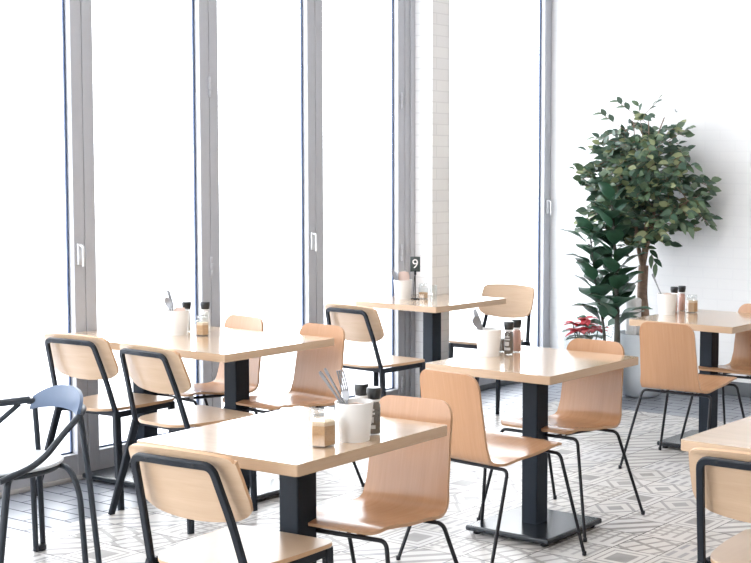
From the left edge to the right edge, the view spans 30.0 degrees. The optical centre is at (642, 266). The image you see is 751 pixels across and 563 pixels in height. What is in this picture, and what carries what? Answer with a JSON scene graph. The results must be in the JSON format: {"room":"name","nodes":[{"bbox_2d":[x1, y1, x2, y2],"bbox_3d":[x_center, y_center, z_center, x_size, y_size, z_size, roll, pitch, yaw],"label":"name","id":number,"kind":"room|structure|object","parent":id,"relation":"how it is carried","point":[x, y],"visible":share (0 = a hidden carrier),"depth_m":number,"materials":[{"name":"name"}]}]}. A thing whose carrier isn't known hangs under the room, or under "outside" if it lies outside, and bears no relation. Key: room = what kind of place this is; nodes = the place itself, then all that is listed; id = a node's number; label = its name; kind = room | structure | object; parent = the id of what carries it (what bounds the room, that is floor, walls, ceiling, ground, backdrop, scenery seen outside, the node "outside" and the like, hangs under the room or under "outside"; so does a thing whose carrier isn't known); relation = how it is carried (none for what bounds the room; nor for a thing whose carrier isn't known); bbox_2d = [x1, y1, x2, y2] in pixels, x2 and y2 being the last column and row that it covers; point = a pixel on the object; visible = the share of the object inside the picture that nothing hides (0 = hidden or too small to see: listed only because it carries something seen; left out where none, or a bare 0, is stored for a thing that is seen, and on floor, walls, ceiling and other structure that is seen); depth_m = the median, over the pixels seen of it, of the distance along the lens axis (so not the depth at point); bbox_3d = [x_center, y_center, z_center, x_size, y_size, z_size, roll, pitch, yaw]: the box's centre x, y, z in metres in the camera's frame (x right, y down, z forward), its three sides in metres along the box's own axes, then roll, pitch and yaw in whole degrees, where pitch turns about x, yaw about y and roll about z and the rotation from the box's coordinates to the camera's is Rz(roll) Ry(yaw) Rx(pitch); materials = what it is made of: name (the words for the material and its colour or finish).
{"room":"restaurant","nodes":[
{"label":"restaurant","id":0,"kind":"room"},
{"bbox_2d":[0,382,750,562],"bbox_3d":[0.136,1.394,3.744,8.650,0.100,10.800,3,5,31],"label":"floor","id":1,"kind":"structure","parent":0,"point":[667,531],"depth_m":6.30,"materials":[{"name":"tile"}]},
{"bbox_2d":[0,475,85,497],"bbox_3d":[-3.066,1.093,6.454,0.018,0.022,5.900,3,5,31],"label":"trim","id":2,"kind":"structure","parent":1,"relation":"on","point":[66,480],"depth_m":6.67,"materials":[{"name":"grey metal"}]},
{"bbox_2d":[0,385,101,562],"bbox_3d":[-2.450,0.842,5.263,0.596,0.713,0.510,5,6,43],"label":"armchair","id":3,"kind":"object","parent":1,"relation":"on","point":[14,464],"visible":1,"depth_m":5.25,"materials":[{"name":"metal"}]},
{"bbox_2d":[36,333,175,510],"bbox_3d":[-2.569,0.704,6.515,0.577,0.808,0.487,3,5,25],"label":"chair","id":4,"kind":"object","parent":1,"relation":"on","point":[79,356],"visible":0.91,"depth_m":6.35,"materials":[{"name":"brown wood"}]},
{"bbox_2d":[108,343,257,533],"bbox_3d":[-2.076,0.737,6.154,0.577,0.808,0.487,4,5,34],"label":"chair","id":5,"kind":"object","parent":1,"relation":"on","point":[155,369],"visible":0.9,"depth_m":6.04,"materials":[{"name":"brown wood"}]},
{"bbox_2d":[130,315,263,466],"bbox_3d":[-2.244,0.674,6.983,0.605,0.800,0.549,4,5,37],"label":"shell chair","id":6,"kind":"object","parent":1,"relation":"on","point":[215,388],"visible":0.4,"depth_m":7.06,"materials":[{"name":"wood"}]},
{"bbox_2d":[70,322,333,500],"bbox_3d":[-2.213,0.722,6.681,1.190,0.750,0.713,3,5,29],"label":"cafe table","id":7,"kind":"object","parent":1,"relation":"on","point":[233,347],"visible":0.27,"depth_m":6.54,"materials":[{"name":"brown wood"}]},
{"bbox_2d":[164,309,189,335],"bbox_3d":[-2.314,0.279,6.737,0.119,0.122,0.119,3,5,31],"label":"pot","id":8,"kind":"object","parent":7,"relation":"on","point":[176,321],"visible":1,"depth_m":6.69,"materials":[{"name":"white ceramic"}]},
{"bbox_2d":[165,297,171,310],"bbox_3d":[-2.343,0.241,6.734,0.070,0.176,0.011,1,4,7],"label":"spoon","id":9,"kind":"object","parent":8,"relation":"in","point":[168,302],"visible":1,"depth_m":6.73,"materials":[{"name":"metal"}]},
{"bbox_2d":[167,290,173,310],"bbox_3d":[-2.341,0.224,6.740,0.068,0.210,0.017,3,5,24],"label":"fork","id":10,"kind":"object","parent":8,"relation":"in","point":[168,291],"visible":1,"depth_m":6.74,"materials":[{"name":"metal"}]},
{"bbox_2d":[174,307,184,310],"bbox_3d":[-2.304,0.247,6.737,0.063,0.089,0.026,1,4,1],"label":"paper napkin","id":11,"kind":"object","parent":8,"relation":"in","point":[176,308],"visible":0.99,"depth_m":6.74,"materials":[{"name":"white paper"}]},
{"bbox_2d":[182,301,190,330],"bbox_3d":[-2.307,0.256,6.855,0.047,0.152,0.047,0,4,-4],"label":"grinder","id":12,"kind":"object","parent":7,"relation":"on","point":[185,304],"visible":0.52,"depth_m":6.84,"materials":[{"name":"clear glass"}]},
{"bbox_2d":[196,319,208,335],"bbox_3d":[-2.177,0.294,6.701,0.067,0.101,0.058,2,4,11],"label":"jar","id":13,"kind":"object","parent":7,"relation":"on","point":[202,327],"visible":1,"depth_m":6.68,"materials":[{"name":"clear glass"}]},
{"bbox_2d":[200,301,209,330],"bbox_3d":[-2.213,0.257,6.858,0.047,0.152,0.047,0,4,-4],"label":"grinder","id":14,"kind":"object","parent":7,"relation":"on","point":[205,305],"visible":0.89,"depth_m":6.84,"materials":[{"name":"clear glass"}]},
{"bbox_2d":[129,443,333,562],"bbox_3d":[-1.229,0.903,4.041,0.577,0.808,0.487,3,5,26],"label":"chair","id":15,"kind":"object","parent":1,"relation":"on","point":[184,483],"visible":1,"depth_m":3.90,"materials":[{"name":"brown wood"}]},
{"bbox_2d":[137,406,446,562],"bbox_3d":[-1.109,0.906,4.365,0.658,0.750,0.713,3,5,29],"label":"cafe table","id":16,"kind":"object","parent":1,"relation":"on","point":[278,442],"visible":0.83,"depth_m":4.29,"materials":[{"name":"brown wood"}]},
{"bbox_2d":[311,414,334,446],"bbox_3d":[-0.974,0.492,4.132,0.083,0.115,0.072,2,4,11],"label":"jar","id":17,"kind":"object","parent":16,"relation":"on","point":[322,429],"visible":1,"depth_m":4.10,"materials":[{"name":"clear glass"}]},
{"bbox_2d":[335,398,373,442],"bbox_3d":[-0.898,0.482,4.223,0.119,0.122,0.119,3,5,31],"label":"pot","id":18,"kind":"object","parent":16,"relation":"on","point":[353,420],"visible":1,"depth_m":4.18,"materials":[{"name":"white ceramic"}]},
{"bbox_2d":[319,371,342,403],"bbox_3d":[-0.935,0.429,4.217,0.143,0.208,0.008,1,4,-2],"label":"table knife","id":19,"kind":"object","parent":18,"relation":"in","point":[321,374],"visible":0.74,"depth_m":4.21,"materials":[{"name":"metal"}]},
{"bbox_2d":[324,368,345,403],"bbox_3d":[-0.931,0.425,4.225,0.133,0.214,0.011,2,4,11],"label":"table knife","id":20,"kind":"object","parent":18,"relation":"in","point":[325,369],"visible":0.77,"depth_m":4.22,"materials":[{"name":"metal"}]},
{"bbox_2d":[336,369,348,403],"bbox_3d":[-0.923,0.427,4.220,0.063,0.211,0.012,2,4,13],"label":"fork","id":21,"kind":"object","parent":18,"relation":"in","point":[345,392],"visible":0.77,"depth_m":4.22,"materials":[{"name":"metal"}]},
{"bbox_2d":[354,383,368,397],"bbox_3d":[-0.908,0.456,4.378,0.047,0.152,0.047,0,4,-4],"label":"grinder","id":22,"kind":"object","parent":16,"relation":"on","point":[359,388],"visible":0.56,"depth_m":4.36,"materials":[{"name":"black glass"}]},
{"bbox_2d":[366,386,380,433],"bbox_3d":[-0.855,0.461,4.312,0.047,0.152,0.047,0,4,-4],"label":"grinder","id":23,"kind":"object","parent":16,"relation":"on","point":[373,392],"visible":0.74,"depth_m":4.29,"materials":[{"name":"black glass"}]},
{"bbox_2d":[222,323,364,486],"bbox_3d":[-1.746,0.705,6.655,0.605,0.800,0.549,4,5,34],"label":"shell chair","id":24,"kind":"object","parent":1,"relation":"on","point":[308,389],"visible":0.73,"depth_m":6.77,"materials":[{"name":"wood"}]},
{"bbox_2d":[279,395,458,562],"bbox_3d":[-0.902,0.871,4.538,0.605,0.800,0.549,3,5,26],"label":"shell chair","id":25,"kind":"object","parent":1,"relation":"on","point":[407,486],"visible":0.82,"depth_m":4.66,"materials":[{"name":"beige wood"}]},
{"bbox_2d":[324,303,424,406],"bbox_3d":[-1.581,0.610,7.958,0.577,0.808,0.487,3,5,32],"label":"chair","id":26,"kind":"object","parent":1,"relation":"on","point":[359,323],"visible":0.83,"depth_m":7.80,"materials":[{"name":"brown wood"}]},
{"bbox_2d":[356,294,505,362],"bbox_3d":[-1.345,0.586,8.665,0.650,0.750,0.713,3,5,31],"label":"cafe table","id":27,"kind":"object","parent":1,"relation":"on","point":[432,306],"visible":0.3,"depth_m":8.60,"materials":[{"name":"brown wood"}]},
{"bbox_2d":[394,279,411,298],"bbox_3d":[-1.528,0.148,8.649,0.119,0.122,0.119,3,5,31],"label":"pot","id":28,"kind":"object","parent":27,"relation":"on","point":[402,288],"visible":1,"depth_m":8.61,"materials":[{"name":"white ceramic"}]},
{"bbox_2d":[388,268,398,279],"bbox_3d":[-1.558,0.104,8.645,0.126,0.191,0.013,0,4,-4],"label":"fork","id":29,"kind":"object","parent":28,"relation":"in","point":[395,277],"visible":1,"depth_m":8.64,"materials":[{"name":"metal"}]},
{"bbox_2d":[398,271,409,279],"bbox_3d":[-1.528,0.096,8.666,0.078,0.126,0.030,1,4,-1],"label":"paper napkin","id":30,"kind":"object","parent":28,"relation":"in","point":[403,275],"visible":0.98,"depth_m":8.67,"materials":[{"name":"white paper"}]},
{"bbox_2d":[410,257,419,299],"bbox_3d":[-1.446,0.075,8.625,0.055,0.272,0.055,4,5,38],"label":"number sign","id":31,"kind":"object","parent":27,"relation":"on","point":[414,261],"visible":1,"depth_m":8.62,"materials":[{"name":"black metal"}]},
{"bbox_2d":[419,283,427,297],"bbox_3d":[-1.402,0.160,8.665,0.064,0.098,0.055,2,4,11],"label":"jar","id":32,"kind":"object","parent":27,"relation":"on","point":[421,294],"visible":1,"depth_m":8.65,"materials":[{"name":"clear glass"}]},
{"bbox_2d":[396,368,586,562],"bbox_3d":[-0.629,0.800,5.555,0.605,0.800,0.549,4,5,37],"label":"shell chair","id":33,"kind":"object","parent":1,"relation":"on","point":[471,444],"visible":0.81,"depth_m":5.36,"materials":[{"name":"wood"}]},
{"bbox_2d":[448,284,534,413],"bbox_3d":[-0.994,0.538,9.035,0.577,0.808,0.487,3,5,28],"label":"chair","id":34,"kind":"object","parent":1,"relation":"on","point":[519,298],"visible":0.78,"depth_m":9.12,"materials":[{"name":"brown wood"}]},
{"bbox_2d":[425,346,637,546],"bbox_3d":[-0.484,0.790,6.043,0.658,0.750,0.713,3,5,31],"label":"cafe table","id":35,"kind":"object","parent":1,"relation":"on","point":[538,368],"visible":0.94,"depth_m":5.93,"materials":[{"name":"brown wood"}]},
{"bbox_2d":[476,327,501,356],"bbox_3d":[-0.695,0.344,6.127,0.119,0.122,0.119,3,5,31],"label":"pot","id":36,"kind":"object","parent":35,"relation":"on","point":[488,339],"visible":1,"depth_m":6.08,"materials":[{"name":"white ceramic"}]},
{"bbox_2d":[468,312,482,329],"bbox_3d":[-0.724,0.301,6.123,0.129,0.190,0.011,0,4,-4],"label":"fork","id":37,"kind":"object","parent":36,"relation":"in","point":[472,313],"visible":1,"depth_m":6.11,"materials":[{"name":"metal"}]},
{"bbox_2d":[473,316,480,329],"bbox_3d":[-0.726,0.310,6.116,0.083,0.172,0.011,-1,5,-22],"label":"spoon","id":38,"kind":"object","parent":36,"relation":"in","point":[476,320],"visible":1,"depth_m":6.11,"materials":[{"name":"metal"}]},
{"bbox_2d":[472,309,482,327],"bbox_3d":[-0.727,0.294,6.142,0.105,0.201,0.015,3,5,25],"label":"fork","id":39,"kind":"object","parent":36,"relation":"in","point":[475,312],"visible":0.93,"depth_m":6.14,"materials":[{"name":"metal"}]},
{"bbox_2d":[499,338,503,350],"bbox_3d":[-0.653,0.350,6.258,0.058,0.093,0.050,2,4,11],"label":"jar","id":40,"kind":"object","parent":35,"relation":"on","point":[502,339],"visible":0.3,"depth_m":6.24,"materials":[{"name":"clear glass"}]},
{"bbox_2d":[504,321,513,353],"bbox_3d":[-0.608,0.327,6.170,0.047,0.152,0.047,0,4,-4],"label":"grinder","id":41,"kind":"object","parent":35,"relation":"on","point":[508,325],"visible":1,"depth_m":6.15,"materials":[{"name":"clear glass"}]},
{"bbox_2d":[512,319,521,351],"bbox_3d":[-0.580,0.321,6.255,0.047,0.152,0.047,0,4,-4],"label":"grinder","id":42,"kind":"object","parent":35,"relation":"on","point":[517,322],"visible":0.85,"depth_m":6.24,"materials":[{"name":"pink glass"}]},
{"bbox_2d":[477,338,644,541],"bbox_3d":[-0.346,0.758,6.172,0.605,0.800,0.549,3,5,32],"label":"shell chair","id":43,"kind":"object","parent":1,"relation":"on","point":[594,402],"visible":0.85,"depth_m":6.28,"materials":[{"name":"wood"}]},
{"bbox_2d":[557,315,613,347],"bbox_3d":[-0.394,0.631,9.448,0.400,0.569,0.397,3,5,31],"label":"plant","id":44,"kind":"object","parent":1,"relation":"on","point":[590,327],"visible":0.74,"depth_m":9.40,"materials":[{"name":"red plant"}]},
{"bbox_2d":[559,181,651,342],"bbox_3d":[-0.246,0.173,9.280,0.659,1.511,0.437,2,5,22],"label":"leaf plant","id":45,"kind":"object","parent":1,"relation":"on","point":[617,280],"visible":0.87,"depth_m":9.20,"materials":[{"name":"plant"}]},
{"bbox_2d":[569,95,721,397],"bbox_3d":[-0.021,-0.134,9.447,1.083,2.105,0.800,3,5,31],"label":"fig tree","id":46,"kind":"object","parent":1,"relation":"on","point":[636,160],"visible":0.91,"depth_m":9.32,"materials":[{"name":"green plant"}]},
{"bbox_2d":[618,321,744,468],"bbox_3d":[0.235,0.680,7.324,0.605,0.800,0.549,3,5,29],"label":"shell chair","id":47,"kind":"object","parent":1,"relation":"on","point":[668,357],"visible":0.96,"depth_m":7.13,"materials":[{"name":"wood"}]},
{"bbox_2d":[629,309,750,447],"bbox_3d":[0.385,0.669,7.830,0.658,0.750,0.713,3,5,31],"label":"cafe table","id":48,"kind":"object","parent":1,"relation":"on","point":[710,323],"visible":0.52,"depth_m":7.78,"materials":[{"name":"brown wood"}]},
{"bbox_2d":[657,292,676,314],"bbox_3d":[0.147,0.221,7.941,0.119,0.122,0.119,3,5,31],"label":"pot","id":49,"kind":"object","parent":48,"relation":"on","point":[666,303],"visible":1,"depth_m":7.90,"materials":[{"name":"white ceramic"}]},
{"bbox_2d":[652,274,660,293],"bbox_3d":[0.108,0.158,7.936,0.107,0.227,0.008,1,4,0],"label":"table knife","id":50,"kind":"object","parent":49,"relation":"in","point":[652,274],"visible":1,"depth_m":7.93,"materials":[{"name":"metal"}]},
{"bbox_2d":[670,286,677,311],"bbox_3d":[0.190,0.199,8.049,0.047,0.152,0.047,0,4,-4],"label":"grinder","id":51,"kind":"object","parent":48,"relation":"on","point":[673,289],"visible":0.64,"depth_m":8.03,"materials":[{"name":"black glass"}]},
{"bbox_2d":[678,286,685,310],"bbox_3d":[0.238,0.194,8.119,0.047,0.152,0.047,0,4,-4],"label":"grinder","id":52,"kind":"object","parent":48,"relation":"on","point":[681,301],"visible":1,"depth_m":8.10,"materials":[{"name":"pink glass"}]},
{"bbox_2d":[687,300,697,311],"bbox_3d":[0.297,0.224,8.057,0.070,0.104,0.061,2,4,11],"label":"jar","id":53,"kind":"object","parent":48,"relation":"on","point":[691,304],"visible":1,"depth_m":8.03,"materials":[{"name":"clear glass"}]},
{"bbox_2d":[680,304,750,439],"bbox_3d":[0.605,0.642,7.902,0.605,0.800,0.549,3,5,29],"label":"shell chair","id":54,"kind":"object","parent":1,"relation":"on","point":[740,363],"visible":0.75,"depth_m":8.10,"materials":[{"name":"wood"}]},
{"bbox_2d":[681,416,750,452],"bbox_3d":[0.582,0.920,4.462,0.658,0.750,0.713,3,5,31],"label":"cafe table","id":55,"kind":"object","parent":1,"relation":"on","point":[736,435],"visible":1,"depth_m":4.32,"materials":[{"name":"brown wood"}]},
{"bbox_2d":[688,447,750,562],"bbox_3d":[0.404,0.922,4.069,0.577,0.808,0.487,3,5,30],"label":"chair","id":56,"kind":"object","parent":1,"relation":"on","point":[720,478],"visible":1,"depth_m":3.96,"materials":[{"name":"brown wood"}]},
{"bbox_2d":[415,0,449,397],"bbox_3d":[-1.397,-0.740,8.962,0.170,3.350,0.183,3,5,31],"label":"wall pier","id":57,"kind":"object","parent":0,"point":[432,17],"visible":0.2,"depth_m":8.90,"materials":[{"name":"white paint"}]},
{"bbox_2d":[404,0,414,396],"bbox_3d":[-1.551,-0.637,8.905,0.084,3.150,0.083,3,5,31],"label":"trim","id":58,"kind":"structure","parent":57,"relation":"attached to","point":[409,5],"depth_m":8.88,"materials":[{"name":"grey metal"}]},
{"bbox_2d":[549,0,750,382],"bbox_3d":[2.939,-0.630,8.207,8.580,3.350,0.120,3,5,31],"label":"wall","id":59,"kind":"structure","parent":0,"point":[694,54],"depth_m":9.76,"materials":[{"name":"white paint"}]},
{"bbox_2d":[480,380,518,390],"bbox_3d":[-1.072,0.862,9.797,0.012,0.040,1.380,3,5,31],"label":"baseboard","id":60,"kind":"structure","parent":59,"relation":"attached to","point":[504,382],"depth_m":9.79,"materials":[{"name":"paint"}]},
{"bbox_2d":[718,381,750,397],"bbox_3d":[2.927,0.997,8.243,8.480,0.100,0.016,3,5,31],"label":"baseboard","id":61,"kind":"structure","parent":59,"relation":"attached to","point":[744,388],"depth_m":9.56,"materials":[{"name":"paint"}]},
{"bbox_3d":[-3.460,-2.097,5.603,0.100,0.200,10.800,3,5,31],"label":"wall","id":62,"kind":"structure","parent":0,"visible":0},
{"bbox_2d":[0,0,87,491],"bbox_3d":[-3.010,-0.473,6.436,0.102,3.150,0.802,3,5,31],"label":"window","id":63,"kind":"structure","parent":62,"relation":"in","point":[70,9],"depth_m":6.75,"materials":[{"name":"grey metal"}]},
{"bbox_2d":[80,0,213,470],"bbox_3d":[-2.605,-0.520,7.137,0.077,3.150,0.814,3,5,31],"label":"window","id":64,"kind":"structure","parent":62,"relation":"in","point":[102,456],"depth_m":7.37,"materials":[{"name":"grey metal"}]},
{"bbox_2d":[208,0,316,413],"bbox_3d":[-2.183,-0.565,7.819,0.102,3.150,0.809,3,5,31],"label":"window","id":65,"kind":"structure","parent":62,"relation":"in","point":[307,7],"depth_m":8.07,"materials":[{"name":"grey metal"}]},
{"bbox_2d":[315,0,404,410],"bbox_3d":[-1.779,-0.612,8.520,0.077,3.150,0.807,3,5,31],"label":"window","id":66,"kind":"structure","parent":62,"relation":"in","point":[397,6],"depth_m":8.78,"materials":[{"name":"grey metal"}]},
{"bbox_2d":[474,0,551,385],"bbox_3d":[-1.063,-0.690,9.695,0.102,3.150,1.407,3,5,31],"label":"window","id":67,"kind":"structure","parent":62,"relation":"in","point":[545,6],"depth_m":10.24,"materials":[{"name":"grey metal"}]},
{"label":"outside","id":68,"kind":"structure","parent":0,"visible":0},
{"bbox_2d":[0,212,537,453],"bbox_3d":[-15.152,0.575,13.756,28.200,0.100,60.000,3,5,31],"label":"ground","id":69,"kind":"structure","parent":68,"point":[139,259],"depth_m":19.92,"materials":[{"name":"white"}]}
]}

